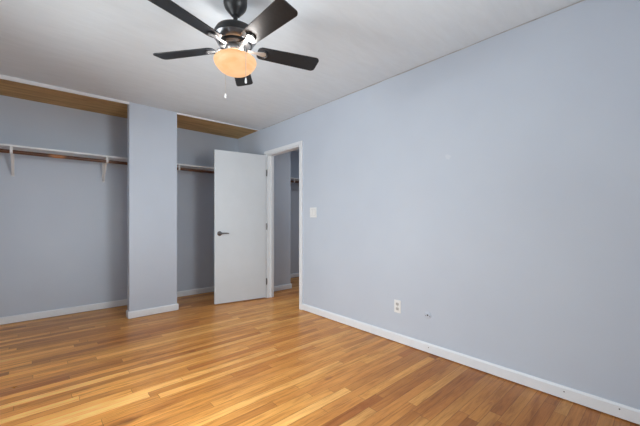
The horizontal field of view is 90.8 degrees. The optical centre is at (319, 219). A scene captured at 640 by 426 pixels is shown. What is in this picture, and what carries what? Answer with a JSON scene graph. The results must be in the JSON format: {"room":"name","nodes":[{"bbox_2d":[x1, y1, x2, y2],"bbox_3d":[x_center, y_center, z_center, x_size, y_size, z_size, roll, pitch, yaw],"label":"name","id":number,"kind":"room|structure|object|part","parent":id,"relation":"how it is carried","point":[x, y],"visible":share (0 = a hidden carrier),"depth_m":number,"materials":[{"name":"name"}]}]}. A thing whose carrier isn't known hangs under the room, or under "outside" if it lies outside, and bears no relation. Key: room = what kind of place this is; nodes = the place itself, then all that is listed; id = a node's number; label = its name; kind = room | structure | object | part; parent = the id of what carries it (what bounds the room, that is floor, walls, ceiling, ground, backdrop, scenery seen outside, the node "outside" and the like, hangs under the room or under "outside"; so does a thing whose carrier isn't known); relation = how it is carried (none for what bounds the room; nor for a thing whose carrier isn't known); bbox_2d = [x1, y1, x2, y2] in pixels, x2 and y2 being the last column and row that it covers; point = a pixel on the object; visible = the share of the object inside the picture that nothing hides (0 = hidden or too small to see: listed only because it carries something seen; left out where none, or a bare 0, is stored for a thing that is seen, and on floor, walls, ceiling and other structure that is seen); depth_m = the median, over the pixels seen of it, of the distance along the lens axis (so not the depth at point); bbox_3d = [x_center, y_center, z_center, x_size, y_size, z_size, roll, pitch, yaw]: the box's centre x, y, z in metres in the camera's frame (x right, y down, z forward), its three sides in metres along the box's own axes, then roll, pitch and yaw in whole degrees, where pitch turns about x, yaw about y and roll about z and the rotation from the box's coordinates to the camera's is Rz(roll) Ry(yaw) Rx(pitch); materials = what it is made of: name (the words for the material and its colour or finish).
{"room":"empty bedroom","nodes":[
{"label":"empty bedroom","id":0,"kind":"room"},
{"bbox_2d":[0,95,237,324],"bbox_3d":[-2.607,-0.101,4.180,3.406,2.440,0.200,0,0,-42],"label":"wall","id":1,"kind":"structure","parent":0,"point":[63,229],"depth_m":3.77,"materials":[{"name":"blue paint"}]},
{"bbox_2d":[10,147,13,175],"bbox_3d":[-3.217,-0.602,3.299,0.024,0.272,0.300,0,0,-42],"label":"shelf bracket","id":2,"kind":"object","parent":1,"relation":"attached to","point":[11,148],"visible":0.91,"depth_m":3.32,"materials":[{"name":"white metal"}]},
{"bbox_2d":[0,149,213,173],"bbox_3d":[-2.358,-0.689,3.901,3.204,0.038,0.038,0,0,-42],"label":"closet rod","id":3,"kind":"object","parent":2,"relation":"attached to","point":[1,150],"visible":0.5,"depth_m":3.53,"materials":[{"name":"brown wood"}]},
{"bbox_2d":[102,157,107,181],"bbox_3d":[-2.611,-0.602,3.841,0.024,0.272,0.300,0,0,-42],"label":"shelf bracket","id":4,"kind":"object","parent":1,"relation":"attached to","point":[104,165],"visible":0.8,"depth_m":3.90,"materials":[{"name":"white metal"}]},
{"bbox_3d":[-2.710,-0.601,3.951,0.024,0.270,0.004,0,0,-42],"label":"wall plate","id":5,"kind":"part","parent":4,"relation":"part of","materials":[{"name":"white metal"}]},
{"bbox_2d":[0,286,213,324],"bbox_3d":[-2.536,1.075,4.100,3.206,0.075,0.014,0,0,-42],"label":"baseboard","id":6,"kind":"structure","parent":1,"relation":"attached to","point":[63,311],"depth_m":3.75,"materials":[{"name":"white paint"}]},
{"bbox_2d":[0,143,213,170],"bbox_3d":[-2.441,-0.748,3.993,3.204,0.019,0.299,0,0,-42],"label":"closet shelf","id":7,"kind":"object","parent":1,"relation":"attached to","point":[2,146],"visible":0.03,"depth_m":3.58,"materials":[{"name":"paint"}]},
{"bbox_2d":[127,102,176,318],"bbox_3d":[-1.989,-0.101,3.761,0.512,2.440,0.100,0,0,-42],"label":"wall pier","id":8,"kind":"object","parent":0,"point":[151,131],"visible":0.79,"depth_m":3.70,"materials":[{"name":"blue paint"}]},
{"bbox_2d":[126,303,178,318],"bbox_3d":[-1.984,1.075,3.756,0.540,0.075,0.114,0,0,-42],"label":"baseboard","id":9,"kind":"object","parent":8,"relation":"attached to","point":[144,312],"visible":0.9,"depth_m":3.69,"materials":[{"name":"white paint"}]},
{"bbox_2d":[274,152,290,291],"bbox_3d":[-0.697,-0.101,4.976,0.504,2.440,0.100,0,0,-42],"label":"wall","id":10,"kind":"structure","parent":0,"point":[282,162],"depth_m":5.00,"materials":[{"name":"blue paint"}]},
{"bbox_2d":[274,284,291,290],"bbox_3d":[-0.687,1.075,4.976,0.518,0.075,0.114,0,0,-42],"label":"baseboard","id":11,"kind":"structure","parent":10,"relation":"attached to","point":[286,286],"depth_m":4.99,"materials":[{"name":"white paint"}]},
{"bbox_2d":[0,0,580,138],"bbox_3d":[-0.767,-1.371,2.047,3.506,0.100,5.834,0,0,-42],"label":"ceiling","id":12,"kind":"structure","parent":0,"point":[105,48],"depth_m":2.44,"materials":[{"name":"paint"}]},
{"bbox_2d":[0,74,128,104],"bbox_3d":[-2.722,-1.300,3.050,1.529,0.042,0.018,0,0,-42],"label":"trim","id":13,"kind":"structure","parent":12,"relation":"attached to","point":[4,77],"depth_m":3.13,"materials":[{"name":"paint"}]},
{"bbox_2d":[177,113,258,130],"bbox_3d":[-1.336,-1.312,4.289,1.165,0.018,0.018,0,0,-42],"label":"trim","id":14,"kind":"structure","parent":12,"relation":"attached to","point":[177,113],"depth_m":4.17,"materials":[{"name":"paint"}]},
{"bbox_2d":[148,0,318,97],"bbox_3d":[-0.473,-1.034,1.818,0.999,0.574,0.960,0,0,-42],"label":"ceiling fan","id":15,"kind":"object","parent":12,"relation":"hanging from","point":[236,39],"visible":1,"depth_m":1.76,"materials":[{"name":"black metal"}]},
{"bbox_3d":[-0.809,-1.001,1.906,0.385,0.006,0.122,0,12,11],"label":"blade","id":16,"kind":"part","parent":15,"relation":"part of","materials":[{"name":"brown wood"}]},
{"bbox_3d":[-0.658,-1.001,1.569,0.122,0.006,0.385,14,7,30],"label":"blade","id":17,"kind":"part","parent":15,"relation":"part of","materials":[{"name":"brown wood"}]},
{"bbox_3d":[-0.494,-0.894,1.844,0.243,0.096,0.243,0,0,-42],"label":"lamp shade","id":18,"kind":"part","parent":15,"relation":"part of","materials":[{"name":"orange glass"}]},
{"bbox_3d":[-0.535,-1.001,2.162,0.122,0.006,0.385,-12,2,-7],"label":"blade","id":19,"kind":"part","parent":15,"relation":"part of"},
{"bbox_3d":[-0.272,-1.001,1.613,0.122,0.006,0.385,16,-11,-43],"label":"blade","id":20,"kind":"part","parent":15,"relation":"part of","materials":[{"name":"black wood"}]},
{"bbox_3d":[-0.200,-1.001,1.971,0.385,0.006,0.122,0,-12,-23],"label":"blade","id":21,"kind":"part","parent":15,"relation":"part of","materials":[{"name":"brown wood"}]},
{"bbox_2d":[291,151,298,277],"bbox_3d":[-0.542,-0.101,6.116,2.254,2.440,0.100,0,0,-42],"label":"wall","id":22,"kind":"structure","parent":0,"point":[294,154],"depth_m":6.09,"materials":[{"name":"blue paint"}]},
{"bbox_2d":[291,273,298,277],"bbox_3d":[-0.541,1.075,6.040,2.154,0.075,0.014,0,0,-42],"label":"baseboard","id":23,"kind":"structure","parent":22,"relation":"attached to","point":[293,274],"depth_m":6.09,"materials":[{"name":"white paint"}]},
{"bbox_2d":[0,277,639,425],"bbox_3d":[0.110,1.159,2.832,5.860,0.080,5.834,0,0,-42],"label":"floor","id":24,"kind":"structure","parent":0,"point":[271,361],"depth_m":2.24,"materials":[{"name":"brown wood"}]},
{"bbox_2d":[238,0,639,418],"bbox_3d":[0.569,-0.101,3.108,0.100,2.440,5.634,0,0,-42],"label":"wall","id":25,"kind":"structure","parent":0,"point":[490,188],"depth_m":2.26,"materials":[{"name":"blue paint"}]},
{"bbox_2d":[214,150,266,303],"bbox_3d":[-1.075,0.097,4.320,0.723,2.020,0.132,0,0,-32],"label":"door","id":26,"kind":"structure","parent":25,"relation":"in","point":[240,225],"depth_m":4.28,"materials":[{"name":"white paint"}]},
{"bbox_2d":[264,141,302,309],"bbox_3d":[-0.466,0.071,4.265,0.132,2.095,0.872,0,0,-42],"label":"door frame","id":27,"kind":"structure","parent":25,"relation":"attached to","point":[270,157],"depth_m":4.51,"materials":[{"name":"white paint"}]},
{"bbox_2d":[310,207,316,216],"bbox_3d":[-0.082,-0.084,3.753,0.010,0.118,0.118,0,0,-42],"label":"light switch","id":28,"kind":"object","parent":25,"relation":"attached to","point":[313,211],"visible":1,"depth_m":3.74,"materials":[{"name":"white plastic"}]},
{"bbox_2d":[394,299,400,312],"bbox_3d":[0.705,0.791,2.874,0.009,0.115,0.070,0,0,-42],"label":"wall outlet","id":29,"kind":"object","parent":25,"relation":"attached to","point":[397,303],"visible":1,"depth_m":2.87,"materials":[{"name":"white plastic"}]},
{"bbox_2d":[263,0,584,128],"bbox_3d":[0.716,-1.319,2.867,0.013,0.014,4.680,0,0,-42],"label":"trim","id":30,"kind":"structure","parent":25,"relation":"attached to","point":[581,0],"depth_m":2.55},
{"bbox_2d":[425,311,430,318],"bbox_3d":[0.905,0.803,2.651,0.008,0.060,0.060,0,0,-42],"label":"cable plate","id":31,"kind":"object","parent":25,"relation":"attached to","point":[427,314],"visible":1,"depth_m":2.65,"materials":[{"name":"blue paint"}]},
{"bbox_2d":[302,303,639,424],"bbox_3d":[0.464,1.075,3.139,0.016,0.075,5.420,0,0,-42],"label":"baseboard","id":32,"kind":"structure","parent":25,"relation":"attached to","point":[631,414],"depth_m":2.22,"materials":[{"name":"white paint"}]}
]}

